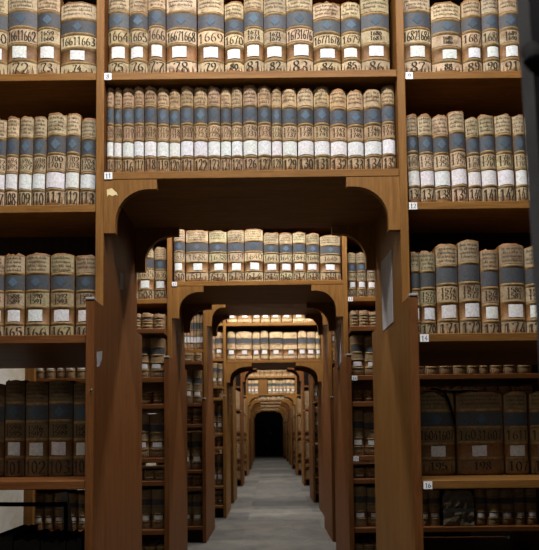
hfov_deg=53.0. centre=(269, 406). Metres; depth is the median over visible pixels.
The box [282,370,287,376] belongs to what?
book
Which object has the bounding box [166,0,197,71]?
book
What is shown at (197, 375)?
book
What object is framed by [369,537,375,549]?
book
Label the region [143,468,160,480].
book
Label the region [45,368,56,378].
book
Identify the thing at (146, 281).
book
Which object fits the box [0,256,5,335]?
book
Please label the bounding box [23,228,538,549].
bookcase
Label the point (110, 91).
book
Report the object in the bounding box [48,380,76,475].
book
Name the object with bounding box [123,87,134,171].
book
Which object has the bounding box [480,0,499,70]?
book
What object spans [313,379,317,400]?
book
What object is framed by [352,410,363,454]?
book
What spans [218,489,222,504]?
book
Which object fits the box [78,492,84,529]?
book
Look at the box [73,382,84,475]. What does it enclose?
book
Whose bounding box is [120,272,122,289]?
sticker
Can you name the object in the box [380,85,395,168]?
book
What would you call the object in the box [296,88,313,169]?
book
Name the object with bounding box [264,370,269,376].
book
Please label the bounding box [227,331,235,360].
book
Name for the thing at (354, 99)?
book
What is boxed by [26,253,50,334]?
book
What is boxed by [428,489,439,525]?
book
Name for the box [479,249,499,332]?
book
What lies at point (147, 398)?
book
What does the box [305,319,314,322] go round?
book
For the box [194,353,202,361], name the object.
book
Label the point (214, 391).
book
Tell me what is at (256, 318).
book
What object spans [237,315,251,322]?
book
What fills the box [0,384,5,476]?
book
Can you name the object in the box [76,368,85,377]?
book
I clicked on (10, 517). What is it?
wall
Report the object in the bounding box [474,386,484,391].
book
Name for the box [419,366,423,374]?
book
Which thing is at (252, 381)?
book
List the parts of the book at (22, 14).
year panel, title panel, number panel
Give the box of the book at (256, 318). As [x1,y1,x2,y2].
[252,315,259,322]
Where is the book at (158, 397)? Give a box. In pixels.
[153,392,163,403]
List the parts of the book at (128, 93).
year panel, title panel, number panel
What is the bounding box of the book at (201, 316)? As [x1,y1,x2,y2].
[200,315,202,348]
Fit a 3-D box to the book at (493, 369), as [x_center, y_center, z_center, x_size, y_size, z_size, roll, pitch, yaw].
[1.620,-0.374,3.977,0.092,0.297,0.244,-1,-3,0]
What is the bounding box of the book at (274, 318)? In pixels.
[271,315,280,322]
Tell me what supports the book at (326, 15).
on the bookcase at (132, 212)
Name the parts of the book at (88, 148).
number panel, year panel, title panel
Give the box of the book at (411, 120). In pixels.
[406,114,420,201]
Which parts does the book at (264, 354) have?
year panel, title panel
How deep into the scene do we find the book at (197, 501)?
5.30 m
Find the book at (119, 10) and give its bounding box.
[108,0,129,72]
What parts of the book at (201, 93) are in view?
title panel, year panel, number panel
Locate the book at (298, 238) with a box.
[292,232,305,279]
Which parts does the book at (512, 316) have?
title panel, year panel, number panel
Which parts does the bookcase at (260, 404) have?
passage panel, shelf, passage panel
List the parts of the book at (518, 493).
year panel, title panel, number panel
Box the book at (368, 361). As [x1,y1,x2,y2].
[364,335,372,374]
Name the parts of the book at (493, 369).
number panel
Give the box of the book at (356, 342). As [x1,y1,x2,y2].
[349,335,363,374]
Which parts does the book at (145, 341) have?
year panel, title panel, number panel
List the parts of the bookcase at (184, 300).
post, panel, shelf, shelf, shelf, shelf, shelf, shelf, shelf, shelf, passage panel, shelf, shelf, passage panel, shelf, shelf, shelf, shelf, shelf, shelf, shelf, shelf, shelf, panel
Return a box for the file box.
[258,379,266,393]
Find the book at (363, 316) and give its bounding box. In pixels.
[358,310,368,325]
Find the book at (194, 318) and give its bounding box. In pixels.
[193,315,195,348]
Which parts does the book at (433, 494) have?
year panel, title panel, number panel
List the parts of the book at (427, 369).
number panel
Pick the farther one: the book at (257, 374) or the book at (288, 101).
the book at (257, 374)
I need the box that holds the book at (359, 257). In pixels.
[355,252,365,296]
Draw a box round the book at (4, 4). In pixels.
[0,0,8,73]
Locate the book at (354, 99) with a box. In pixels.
[346,90,363,168]
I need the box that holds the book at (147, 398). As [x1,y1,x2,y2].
[142,392,152,403]
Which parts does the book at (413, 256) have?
title panel, year panel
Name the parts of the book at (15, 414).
number panel, year panel, title panel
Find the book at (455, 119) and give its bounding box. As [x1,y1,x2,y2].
[446,111,467,201]
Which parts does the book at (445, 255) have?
title panel, year panel, number panel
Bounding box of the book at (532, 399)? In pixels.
[526,391,538,473]
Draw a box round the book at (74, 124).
[65,113,83,204]
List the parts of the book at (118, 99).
year panel, title panel, number panel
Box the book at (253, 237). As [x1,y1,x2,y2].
[244,229,262,280]
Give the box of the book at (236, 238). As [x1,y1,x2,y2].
[227,230,244,280]
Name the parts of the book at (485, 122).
title panel, year panel, number panel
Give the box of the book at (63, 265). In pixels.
[50,253,75,334]
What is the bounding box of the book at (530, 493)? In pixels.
[524,488,536,524]
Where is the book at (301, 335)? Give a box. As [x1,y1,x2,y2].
[297,331,306,359]
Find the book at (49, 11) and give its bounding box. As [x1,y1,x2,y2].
[37,0,63,73]
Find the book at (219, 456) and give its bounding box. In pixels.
[217,454,222,485]
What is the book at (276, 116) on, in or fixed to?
on the bookcase at (132, 212)
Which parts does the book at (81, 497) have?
year panel, title panel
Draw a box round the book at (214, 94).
[208,86,220,170]
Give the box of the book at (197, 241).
[186,230,208,281]
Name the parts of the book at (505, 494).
title panel, year panel, number panel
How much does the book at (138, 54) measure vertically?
0.383 m
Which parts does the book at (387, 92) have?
title panel, year panel, number panel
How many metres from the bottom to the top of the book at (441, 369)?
0.295 m
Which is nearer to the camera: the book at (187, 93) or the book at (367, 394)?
the book at (187, 93)
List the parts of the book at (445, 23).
title panel, year panel, number panel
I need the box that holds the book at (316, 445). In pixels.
[315,444,317,464]
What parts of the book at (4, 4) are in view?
year panel, number panel, title panel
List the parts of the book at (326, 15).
year panel, title panel, number panel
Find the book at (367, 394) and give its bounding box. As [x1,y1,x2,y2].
[363,389,372,401]
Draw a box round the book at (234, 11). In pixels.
[225,1,243,71]
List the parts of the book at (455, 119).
title panel, year panel, number panel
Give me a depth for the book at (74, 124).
2.39 m
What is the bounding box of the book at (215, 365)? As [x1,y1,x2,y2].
[213,363,217,385]
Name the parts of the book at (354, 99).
year panel, title panel, number panel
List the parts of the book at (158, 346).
year panel, title panel, number panel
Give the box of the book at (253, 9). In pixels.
[244,0,263,70]
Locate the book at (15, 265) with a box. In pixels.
[4,253,25,335]
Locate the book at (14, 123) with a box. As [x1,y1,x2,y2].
[5,116,20,205]
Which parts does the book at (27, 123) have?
number panel, year panel, title panel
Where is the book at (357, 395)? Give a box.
[352,389,362,401]
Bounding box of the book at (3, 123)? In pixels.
[0,119,7,205]
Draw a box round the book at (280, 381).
[279,380,282,393]
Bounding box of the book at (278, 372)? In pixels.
[276,370,282,376]
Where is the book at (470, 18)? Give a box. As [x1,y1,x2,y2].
[459,0,481,71]
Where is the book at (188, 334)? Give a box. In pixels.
[187,333,189,349]
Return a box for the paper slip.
[337,326,340,368]
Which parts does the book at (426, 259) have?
title panel, year panel, number panel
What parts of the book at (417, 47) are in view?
title panel, year panel, number panel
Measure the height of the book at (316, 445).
0.317 m
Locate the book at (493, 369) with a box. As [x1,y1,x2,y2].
[489,365,501,373]
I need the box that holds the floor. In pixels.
[188,456,509,549]
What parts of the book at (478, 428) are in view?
title panel, year panel, number panel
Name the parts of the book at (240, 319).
number panel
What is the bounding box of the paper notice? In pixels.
[381,249,392,330]
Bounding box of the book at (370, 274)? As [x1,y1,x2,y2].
[366,270,374,296]
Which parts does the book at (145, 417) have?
year panel, title panel, number panel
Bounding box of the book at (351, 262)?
[347,252,355,296]
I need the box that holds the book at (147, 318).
[142,313,153,328]
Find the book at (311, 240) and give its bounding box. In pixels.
[305,233,319,279]
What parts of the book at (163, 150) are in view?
year panel, title panel, number panel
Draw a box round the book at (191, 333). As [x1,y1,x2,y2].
[190,319,193,349]
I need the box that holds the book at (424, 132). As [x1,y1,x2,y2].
[417,113,434,201]
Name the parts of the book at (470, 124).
title panel, year panel, number panel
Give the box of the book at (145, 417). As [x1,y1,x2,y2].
[142,413,150,457]
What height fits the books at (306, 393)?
1.794 m
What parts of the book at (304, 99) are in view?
title panel, year panel, number panel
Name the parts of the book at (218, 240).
title panel, year panel, number panel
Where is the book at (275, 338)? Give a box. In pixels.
[269,331,282,359]
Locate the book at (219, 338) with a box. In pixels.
[215,332,222,358]
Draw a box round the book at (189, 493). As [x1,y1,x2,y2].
[187,491,194,525]
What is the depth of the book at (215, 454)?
6.85 m
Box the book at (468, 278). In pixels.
[455,240,480,332]
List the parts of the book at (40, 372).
number panel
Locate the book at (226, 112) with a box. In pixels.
[221,87,231,170]
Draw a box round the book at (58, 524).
[54,489,76,529]
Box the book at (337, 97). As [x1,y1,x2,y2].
[329,89,346,168]
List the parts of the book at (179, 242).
year panel, title panel, number panel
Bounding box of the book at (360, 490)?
[354,484,366,526]
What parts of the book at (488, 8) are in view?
title panel, year panel, number panel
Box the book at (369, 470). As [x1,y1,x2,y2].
[362,466,374,477]
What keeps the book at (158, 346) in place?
on the bookcase at (184, 300)
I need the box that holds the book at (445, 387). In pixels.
[440,386,451,389]
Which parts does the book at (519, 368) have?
number panel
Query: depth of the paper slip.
4.21 m
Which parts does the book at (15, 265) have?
number panel, year panel, title panel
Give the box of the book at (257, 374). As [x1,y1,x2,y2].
[254,370,259,376]
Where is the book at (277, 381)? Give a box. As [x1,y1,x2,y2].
[276,380,278,393]
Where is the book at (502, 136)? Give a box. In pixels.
[493,114,514,200]
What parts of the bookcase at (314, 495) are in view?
passage panel, passage panel, shelf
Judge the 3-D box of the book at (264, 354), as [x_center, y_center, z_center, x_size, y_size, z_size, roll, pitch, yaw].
[-0.067,-0.787,7.148,0.104,0.388,0.244,-1,-3,0]
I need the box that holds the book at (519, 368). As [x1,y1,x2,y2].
[516,365,531,373]
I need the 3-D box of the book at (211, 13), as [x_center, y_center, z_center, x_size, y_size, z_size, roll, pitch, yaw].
[-0.263,-1.651,2.530,0.118,0.378,0.244,-1,-3,0]
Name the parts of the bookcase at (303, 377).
passage panel, shelf, passage panel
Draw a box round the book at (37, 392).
[25,381,48,476]
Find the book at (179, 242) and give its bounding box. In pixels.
[174,229,185,281]
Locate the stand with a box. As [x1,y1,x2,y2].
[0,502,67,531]
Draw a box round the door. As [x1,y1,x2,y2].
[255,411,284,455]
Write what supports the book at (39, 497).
on the bookcase at (184, 300)
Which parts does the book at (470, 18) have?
title panel, year panel, number panel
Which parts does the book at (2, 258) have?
year panel, title panel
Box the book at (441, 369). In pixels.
[438,366,451,373]
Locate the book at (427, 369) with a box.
[424,366,437,374]
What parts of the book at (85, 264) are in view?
number panel, year panel, title panel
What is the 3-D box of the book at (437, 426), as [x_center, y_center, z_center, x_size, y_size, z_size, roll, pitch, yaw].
[0.748,0.124,2.537,0.162,0.376,0.274,-1,-3,0]
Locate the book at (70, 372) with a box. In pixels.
[65,368,75,377]
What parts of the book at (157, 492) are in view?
year panel, title panel, number panel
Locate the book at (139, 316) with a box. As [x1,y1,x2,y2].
[137,313,141,328]
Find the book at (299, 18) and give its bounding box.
[286,0,312,70]
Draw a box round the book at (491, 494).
[485,488,499,525]
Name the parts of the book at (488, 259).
title panel, year panel, number panel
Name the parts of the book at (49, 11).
year panel, number panel, title panel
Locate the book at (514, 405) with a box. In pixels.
[502,391,528,474]
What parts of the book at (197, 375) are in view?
year panel, title panel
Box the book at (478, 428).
[453,391,503,474]
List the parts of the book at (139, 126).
year panel, number panel, title panel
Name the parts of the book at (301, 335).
title panel, year panel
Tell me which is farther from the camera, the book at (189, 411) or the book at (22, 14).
the book at (189, 411)
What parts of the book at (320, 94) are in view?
title panel, year panel, number panel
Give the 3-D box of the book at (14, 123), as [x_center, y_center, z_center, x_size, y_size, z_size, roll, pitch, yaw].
[-1.138,-1.073,2.499,0.052,0.413,0.244,1,-3,0]
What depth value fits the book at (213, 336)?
7.04 m
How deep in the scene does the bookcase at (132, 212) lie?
2.44 m
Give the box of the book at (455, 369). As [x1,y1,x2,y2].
[452,366,465,373]
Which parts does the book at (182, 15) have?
year panel, title panel, number panel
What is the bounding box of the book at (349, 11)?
[340,2,360,69]
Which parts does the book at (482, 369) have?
number panel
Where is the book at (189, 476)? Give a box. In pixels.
[187,474,191,486]
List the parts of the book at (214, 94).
year panel, title panel, number panel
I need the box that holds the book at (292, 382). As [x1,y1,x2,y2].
[290,380,294,393]
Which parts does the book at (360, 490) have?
year panel, title panel, number panel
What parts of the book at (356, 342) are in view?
year panel, title panel, number panel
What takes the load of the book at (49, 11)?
on the bookcase at (132, 212)
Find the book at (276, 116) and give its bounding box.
[271,87,281,169]
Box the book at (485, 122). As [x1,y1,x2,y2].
[477,115,497,200]
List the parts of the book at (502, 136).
title panel, year panel, number panel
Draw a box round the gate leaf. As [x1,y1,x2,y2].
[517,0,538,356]
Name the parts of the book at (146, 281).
year panel, number panel, title panel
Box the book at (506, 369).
[502,365,515,373]
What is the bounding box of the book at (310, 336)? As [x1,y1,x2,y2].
[306,332,314,359]
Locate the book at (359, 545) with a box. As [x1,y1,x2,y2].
[355,537,363,549]
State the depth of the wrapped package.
3.80 m
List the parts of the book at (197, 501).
title panel, year panel, number panel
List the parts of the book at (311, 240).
year panel, title panel, number panel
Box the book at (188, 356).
[185,352,193,360]
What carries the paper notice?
attached to the bookcase at (132, 212)
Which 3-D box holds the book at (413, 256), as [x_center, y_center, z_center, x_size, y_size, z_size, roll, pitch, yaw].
[0.637,-0.478,2.465,0.035,0.387,0.244,-1,-3,0]
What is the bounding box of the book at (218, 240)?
[209,230,227,280]
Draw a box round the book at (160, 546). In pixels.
[156,539,163,549]
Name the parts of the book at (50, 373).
number panel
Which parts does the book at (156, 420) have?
year panel, title panel, number panel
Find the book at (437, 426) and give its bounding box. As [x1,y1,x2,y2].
[420,391,455,475]
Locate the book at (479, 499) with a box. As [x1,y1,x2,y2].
[465,489,485,525]
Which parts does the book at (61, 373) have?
number panel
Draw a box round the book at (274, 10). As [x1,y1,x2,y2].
[263,0,286,70]
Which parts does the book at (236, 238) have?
year panel, title panel, number panel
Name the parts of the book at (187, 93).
year panel, title panel, number panel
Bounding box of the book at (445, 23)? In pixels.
[430,1,461,71]
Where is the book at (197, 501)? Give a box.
[192,491,202,525]
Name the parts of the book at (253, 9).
year panel, title panel, number panel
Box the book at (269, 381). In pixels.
[268,380,271,393]
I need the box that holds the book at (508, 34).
[497,0,520,70]
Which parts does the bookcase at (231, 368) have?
shelf, shelf, shelf, shelf, passage panel, shelf, shelf, passage panel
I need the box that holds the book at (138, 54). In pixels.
[129,0,147,72]
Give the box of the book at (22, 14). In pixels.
[8,0,37,73]
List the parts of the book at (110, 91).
year panel, title panel, number panel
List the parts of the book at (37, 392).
number panel, year panel, title panel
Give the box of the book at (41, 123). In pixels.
[32,116,47,204]
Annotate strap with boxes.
[431,388,455,423]
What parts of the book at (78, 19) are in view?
year panel, title panel, number panel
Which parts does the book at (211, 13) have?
year panel, title panel, number panel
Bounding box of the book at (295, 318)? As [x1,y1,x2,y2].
[292,315,304,322]
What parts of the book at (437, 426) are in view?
title panel, year panel, number panel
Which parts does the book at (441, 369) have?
number panel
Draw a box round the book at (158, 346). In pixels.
[150,337,166,377]
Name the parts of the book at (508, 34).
title panel, year panel, number panel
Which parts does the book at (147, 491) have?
year panel, title panel, number panel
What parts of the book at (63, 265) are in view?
number panel, year panel, title panel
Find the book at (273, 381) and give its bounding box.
[272,380,275,393]
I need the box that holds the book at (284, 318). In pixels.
[281,315,291,322]
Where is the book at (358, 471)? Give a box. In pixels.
[353,466,364,477]
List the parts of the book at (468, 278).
title panel, year panel, number panel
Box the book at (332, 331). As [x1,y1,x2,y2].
[332,331,333,347]
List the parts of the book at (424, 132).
title panel, year panel, number panel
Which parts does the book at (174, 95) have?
year panel, title panel, number panel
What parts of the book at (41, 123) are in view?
number panel, year panel, title panel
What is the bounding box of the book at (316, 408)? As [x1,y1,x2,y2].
[314,407,317,429]
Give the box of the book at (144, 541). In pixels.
[142,539,151,549]
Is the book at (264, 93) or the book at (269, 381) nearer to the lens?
the book at (264, 93)
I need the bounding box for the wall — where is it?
[0,368,218,532]
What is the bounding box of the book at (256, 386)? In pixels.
[254,380,258,393]
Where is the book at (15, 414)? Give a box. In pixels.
[5,380,28,476]
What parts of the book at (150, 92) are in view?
title panel, year panel, number panel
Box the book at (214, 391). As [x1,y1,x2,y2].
[213,390,216,397]
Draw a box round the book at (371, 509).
[364,484,375,526]
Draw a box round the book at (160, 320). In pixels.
[154,313,166,330]
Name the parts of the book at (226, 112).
year panel, title panel, number panel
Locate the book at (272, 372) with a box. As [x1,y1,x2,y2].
[270,370,275,376]
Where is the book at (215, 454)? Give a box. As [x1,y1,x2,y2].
[215,454,216,485]
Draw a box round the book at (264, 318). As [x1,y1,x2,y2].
[261,315,269,322]
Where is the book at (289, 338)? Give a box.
[283,332,296,359]
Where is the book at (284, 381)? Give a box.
[283,380,285,393]
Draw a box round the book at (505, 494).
[499,488,513,524]
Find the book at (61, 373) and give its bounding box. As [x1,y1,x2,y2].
[57,368,65,378]
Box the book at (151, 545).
[145,539,161,549]
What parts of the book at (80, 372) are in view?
number panel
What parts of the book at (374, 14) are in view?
title panel, year panel, number panel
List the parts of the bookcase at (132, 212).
shelf, shelf, shelf, shelf, passage panel, shelf, shelf, shelf, passage panel, shelf, shelf, shelf, shelf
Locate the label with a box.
[97,351,101,366]
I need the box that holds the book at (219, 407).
[217,405,222,432]
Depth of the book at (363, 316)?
3.87 m
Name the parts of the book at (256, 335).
title panel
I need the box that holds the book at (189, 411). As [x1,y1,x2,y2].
[187,409,192,423]
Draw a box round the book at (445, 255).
[432,244,458,333]
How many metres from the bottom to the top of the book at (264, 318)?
0.366 m
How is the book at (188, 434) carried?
on the bookcase at (212, 318)
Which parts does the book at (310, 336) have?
year panel, title panel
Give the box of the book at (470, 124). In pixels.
[464,117,481,200]
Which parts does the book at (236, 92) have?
title panel, year panel, number panel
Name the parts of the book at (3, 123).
number panel, year panel, title panel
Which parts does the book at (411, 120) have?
title panel, year panel, number panel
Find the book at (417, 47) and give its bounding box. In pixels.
[403,0,430,71]
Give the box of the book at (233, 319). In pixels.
[227,316,236,323]
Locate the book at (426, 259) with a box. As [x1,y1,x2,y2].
[419,251,435,333]
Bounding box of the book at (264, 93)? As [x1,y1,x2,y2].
[257,85,271,169]
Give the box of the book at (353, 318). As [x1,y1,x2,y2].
[348,310,358,328]
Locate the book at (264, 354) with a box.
[260,331,268,359]
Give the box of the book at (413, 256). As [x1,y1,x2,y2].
[409,252,420,333]
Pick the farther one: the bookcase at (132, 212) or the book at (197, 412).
the book at (197, 412)
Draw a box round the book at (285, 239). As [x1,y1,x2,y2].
[279,233,292,280]
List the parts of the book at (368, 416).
year panel, title panel, number panel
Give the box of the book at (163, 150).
[157,87,169,171]
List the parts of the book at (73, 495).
title panel, year panel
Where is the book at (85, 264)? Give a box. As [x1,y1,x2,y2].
[76,255,94,334]
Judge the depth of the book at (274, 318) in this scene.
7.05 m
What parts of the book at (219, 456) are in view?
year panel, title panel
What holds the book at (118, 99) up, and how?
on the bookcase at (132, 212)
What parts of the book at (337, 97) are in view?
title panel, year panel, number panel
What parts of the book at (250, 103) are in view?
year panel, title panel, number panel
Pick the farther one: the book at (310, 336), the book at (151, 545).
the book at (310, 336)
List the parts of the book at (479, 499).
title panel, year panel, number panel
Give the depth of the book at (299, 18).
2.41 m
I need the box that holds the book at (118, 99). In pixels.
[114,87,122,171]
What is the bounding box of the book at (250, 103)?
[243,85,257,169]
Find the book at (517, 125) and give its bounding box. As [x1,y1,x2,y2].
[510,114,527,200]
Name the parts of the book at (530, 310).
title panel, year panel, number panel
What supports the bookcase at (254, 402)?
on the floor
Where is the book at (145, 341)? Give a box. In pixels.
[142,337,149,377]
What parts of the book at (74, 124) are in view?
number panel, year panel, title panel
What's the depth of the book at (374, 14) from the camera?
2.42 m
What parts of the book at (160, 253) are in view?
year panel, title panel, number panel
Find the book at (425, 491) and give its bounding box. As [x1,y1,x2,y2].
[422,489,428,525]
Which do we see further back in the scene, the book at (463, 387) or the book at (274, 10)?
the book at (463, 387)
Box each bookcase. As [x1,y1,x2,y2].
[0,0,538,549]
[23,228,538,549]
[142,304,472,542]
[142,315,371,517]
[156,374,374,503]
[215,375,301,475]
[215,400,300,469]
[218,403,290,464]
[236,368,369,485]
[253,406,288,461]
[254,410,285,458]
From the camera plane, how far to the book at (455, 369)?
3.86 m
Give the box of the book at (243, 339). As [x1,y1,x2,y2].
[236,331,252,359]
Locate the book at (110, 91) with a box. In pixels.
[107,86,114,171]
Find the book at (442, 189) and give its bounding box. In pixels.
[431,114,450,201]
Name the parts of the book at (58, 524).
title panel, year panel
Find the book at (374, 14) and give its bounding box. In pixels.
[359,0,389,69]
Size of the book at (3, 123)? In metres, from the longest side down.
0.403 x 0.244 x 0.051 m
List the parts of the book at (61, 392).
year panel, number panel, title panel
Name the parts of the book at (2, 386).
year panel, number panel, title panel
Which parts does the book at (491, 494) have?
title panel, year panel, number panel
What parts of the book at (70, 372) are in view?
number panel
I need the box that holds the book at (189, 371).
[185,369,193,402]
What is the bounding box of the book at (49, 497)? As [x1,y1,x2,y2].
[44,491,57,529]
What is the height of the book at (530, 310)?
0.407 m
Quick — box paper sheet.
[442,389,477,392]
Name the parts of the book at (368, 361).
year panel, title panel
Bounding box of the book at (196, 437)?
[191,432,201,469]
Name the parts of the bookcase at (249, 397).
passage panel, shelf, shelf, passage panel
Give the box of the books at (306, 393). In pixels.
[220,390,317,477]
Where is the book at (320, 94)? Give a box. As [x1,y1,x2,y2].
[313,86,329,169]
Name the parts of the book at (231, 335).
year panel, title panel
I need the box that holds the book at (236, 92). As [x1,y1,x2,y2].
[231,87,242,170]
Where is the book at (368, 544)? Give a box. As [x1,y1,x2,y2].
[359,537,373,549]
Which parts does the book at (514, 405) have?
title panel, year panel, number panel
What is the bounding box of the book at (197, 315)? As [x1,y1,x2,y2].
[196,314,199,348]
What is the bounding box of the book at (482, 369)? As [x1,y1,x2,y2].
[478,365,488,373]
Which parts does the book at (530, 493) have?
title panel, year panel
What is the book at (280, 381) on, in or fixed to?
on the bookcase at (249, 397)
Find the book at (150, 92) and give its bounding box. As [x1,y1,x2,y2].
[145,86,157,171]
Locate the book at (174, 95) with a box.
[169,89,180,170]
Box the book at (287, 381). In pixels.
[286,380,289,393]
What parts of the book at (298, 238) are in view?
title panel, year panel, number panel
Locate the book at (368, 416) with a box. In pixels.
[363,411,373,454]
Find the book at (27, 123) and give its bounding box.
[18,116,34,204]
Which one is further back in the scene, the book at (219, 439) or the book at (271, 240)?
the book at (219, 439)
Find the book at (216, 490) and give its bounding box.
[215,489,218,504]
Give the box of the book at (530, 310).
[523,246,536,331]
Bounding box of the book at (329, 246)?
[319,235,340,279]
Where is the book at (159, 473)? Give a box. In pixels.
[155,468,163,479]
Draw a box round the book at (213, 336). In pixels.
[213,336,214,358]
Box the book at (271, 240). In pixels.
[263,232,278,280]
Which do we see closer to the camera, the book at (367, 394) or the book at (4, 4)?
the book at (4, 4)
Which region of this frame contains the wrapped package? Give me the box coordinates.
[440,489,474,524]
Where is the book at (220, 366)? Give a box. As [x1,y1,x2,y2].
[218,363,222,385]
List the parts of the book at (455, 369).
number panel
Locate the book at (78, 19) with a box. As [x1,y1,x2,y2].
[61,2,96,73]
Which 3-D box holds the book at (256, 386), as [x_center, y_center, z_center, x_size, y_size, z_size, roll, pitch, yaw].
[-0.334,-0.485,13.789,0.102,0.363,0.244,-1,-3,0]
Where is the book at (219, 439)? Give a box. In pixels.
[217,437,222,446]
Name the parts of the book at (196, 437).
year panel, title panel, number panel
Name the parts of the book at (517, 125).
title panel, year panel, number panel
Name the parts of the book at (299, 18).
title panel, year panel, number panel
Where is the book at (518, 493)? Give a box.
[513,488,524,524]
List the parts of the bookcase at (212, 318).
shelf, shelf, shelf, shelf, shelf, shelf, shelf, passage panel, shelf, passage panel, shelf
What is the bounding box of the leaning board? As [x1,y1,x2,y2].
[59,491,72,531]
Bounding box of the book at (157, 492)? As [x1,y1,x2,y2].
[152,486,163,528]
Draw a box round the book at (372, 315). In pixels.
[368,311,375,325]
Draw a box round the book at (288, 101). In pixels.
[281,88,296,169]
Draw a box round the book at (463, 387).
[462,386,474,391]
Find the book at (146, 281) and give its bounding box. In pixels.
[138,246,154,298]
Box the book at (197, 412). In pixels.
[192,408,201,423]
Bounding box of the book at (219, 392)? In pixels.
[217,390,222,397]
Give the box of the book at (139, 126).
[134,85,144,171]
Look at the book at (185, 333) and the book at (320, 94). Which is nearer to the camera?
the book at (320, 94)
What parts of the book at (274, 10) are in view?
year panel, title panel, number panel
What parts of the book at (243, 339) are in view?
year panel, title panel, number panel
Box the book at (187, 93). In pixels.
[181,86,193,170]
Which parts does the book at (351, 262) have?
year panel, title panel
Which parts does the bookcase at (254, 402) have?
passage panel, shelf, passage panel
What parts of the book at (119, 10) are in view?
year panel, number panel, title panel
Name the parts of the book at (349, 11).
year panel, title panel, number panel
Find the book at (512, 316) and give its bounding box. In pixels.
[494,243,525,332]
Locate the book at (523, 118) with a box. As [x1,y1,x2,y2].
[523,118,528,200]
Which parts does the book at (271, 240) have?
title panel, year panel, number panel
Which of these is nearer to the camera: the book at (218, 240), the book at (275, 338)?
the book at (218, 240)
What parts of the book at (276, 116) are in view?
title panel, year panel, number panel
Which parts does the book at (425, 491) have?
title panel, year panel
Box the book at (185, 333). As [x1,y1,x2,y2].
[185,333,186,349]
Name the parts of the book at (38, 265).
year panel, title panel, number panel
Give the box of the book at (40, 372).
[36,368,44,378]
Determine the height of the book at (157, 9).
0.405 m
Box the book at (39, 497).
[35,491,53,529]
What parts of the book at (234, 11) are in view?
title panel, year panel, number panel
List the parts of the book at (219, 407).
title panel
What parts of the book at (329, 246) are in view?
title panel, year panel, number panel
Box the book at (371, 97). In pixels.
[363,89,381,168]
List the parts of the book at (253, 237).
year panel, title panel, number panel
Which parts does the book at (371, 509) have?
title panel, year panel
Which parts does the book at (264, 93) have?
year panel, title panel, number panel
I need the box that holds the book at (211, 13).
[198,0,224,71]
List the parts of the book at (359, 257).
title panel, year panel, number panel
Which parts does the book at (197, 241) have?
year panel, title panel, number panel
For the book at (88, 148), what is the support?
on the bookcase at (132, 212)
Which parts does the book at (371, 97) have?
title panel, year panel, number panel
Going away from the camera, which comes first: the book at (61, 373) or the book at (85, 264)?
the book at (85, 264)
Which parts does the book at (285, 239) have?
title panel, year panel, number panel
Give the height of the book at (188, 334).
0.371 m
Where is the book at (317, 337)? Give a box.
[315,332,320,359]
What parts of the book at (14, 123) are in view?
number panel, year panel, title panel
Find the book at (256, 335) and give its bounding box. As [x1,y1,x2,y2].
[252,332,259,359]
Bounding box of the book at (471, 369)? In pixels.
[466,365,477,373]
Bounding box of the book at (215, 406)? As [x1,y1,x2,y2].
[214,405,216,432]
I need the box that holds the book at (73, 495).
[69,490,84,529]
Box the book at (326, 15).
[312,1,340,70]
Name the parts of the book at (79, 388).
year panel, number panel, title panel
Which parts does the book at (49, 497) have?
year panel, title panel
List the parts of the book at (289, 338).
year panel, title panel, number panel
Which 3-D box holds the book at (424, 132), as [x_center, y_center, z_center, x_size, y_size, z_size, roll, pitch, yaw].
[0.693,-1.084,2.495,0.061,0.406,0.244,-2,-3,0]
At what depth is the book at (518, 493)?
3.81 m
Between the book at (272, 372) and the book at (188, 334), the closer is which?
the book at (188, 334)
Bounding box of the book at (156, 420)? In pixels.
[150,413,163,457]
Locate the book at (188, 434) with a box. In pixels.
[187,433,190,469]
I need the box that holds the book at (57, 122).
[46,112,67,204]
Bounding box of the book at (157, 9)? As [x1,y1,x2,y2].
[148,0,166,72]
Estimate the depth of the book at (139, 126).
2.39 m
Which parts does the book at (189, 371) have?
year panel, title panel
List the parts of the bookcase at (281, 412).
passage panel, shelf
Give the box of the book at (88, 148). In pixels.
[80,118,95,204]
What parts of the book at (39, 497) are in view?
year panel, title panel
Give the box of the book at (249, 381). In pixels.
[248,380,250,393]
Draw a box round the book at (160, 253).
[155,247,166,298]
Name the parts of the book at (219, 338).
year panel, title panel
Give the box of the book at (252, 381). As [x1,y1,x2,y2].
[251,380,253,393]
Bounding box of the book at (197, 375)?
[193,370,202,402]
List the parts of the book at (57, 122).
number panel, year panel, title panel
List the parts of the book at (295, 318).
number panel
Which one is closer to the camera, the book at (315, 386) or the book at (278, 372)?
the book at (315, 386)
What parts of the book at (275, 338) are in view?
title panel, year panel, number panel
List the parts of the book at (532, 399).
title panel, year panel, number panel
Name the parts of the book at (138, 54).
number panel, year panel, title panel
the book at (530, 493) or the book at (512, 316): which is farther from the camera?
the book at (530, 493)
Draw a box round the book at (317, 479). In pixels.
[316,478,318,491]
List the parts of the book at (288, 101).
title panel, year panel, number panel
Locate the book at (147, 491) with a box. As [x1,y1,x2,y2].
[142,486,156,528]
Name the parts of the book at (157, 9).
year panel, title panel, number panel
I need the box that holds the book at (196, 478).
[192,473,201,486]
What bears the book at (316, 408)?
on the bookcase at (314, 495)
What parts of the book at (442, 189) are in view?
title panel, year panel, number panel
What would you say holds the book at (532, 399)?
on the bookcase at (132, 212)
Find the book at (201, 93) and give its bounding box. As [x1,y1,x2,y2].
[194,87,207,170]
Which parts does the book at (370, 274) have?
year panel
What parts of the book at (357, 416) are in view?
title panel, year panel, number panel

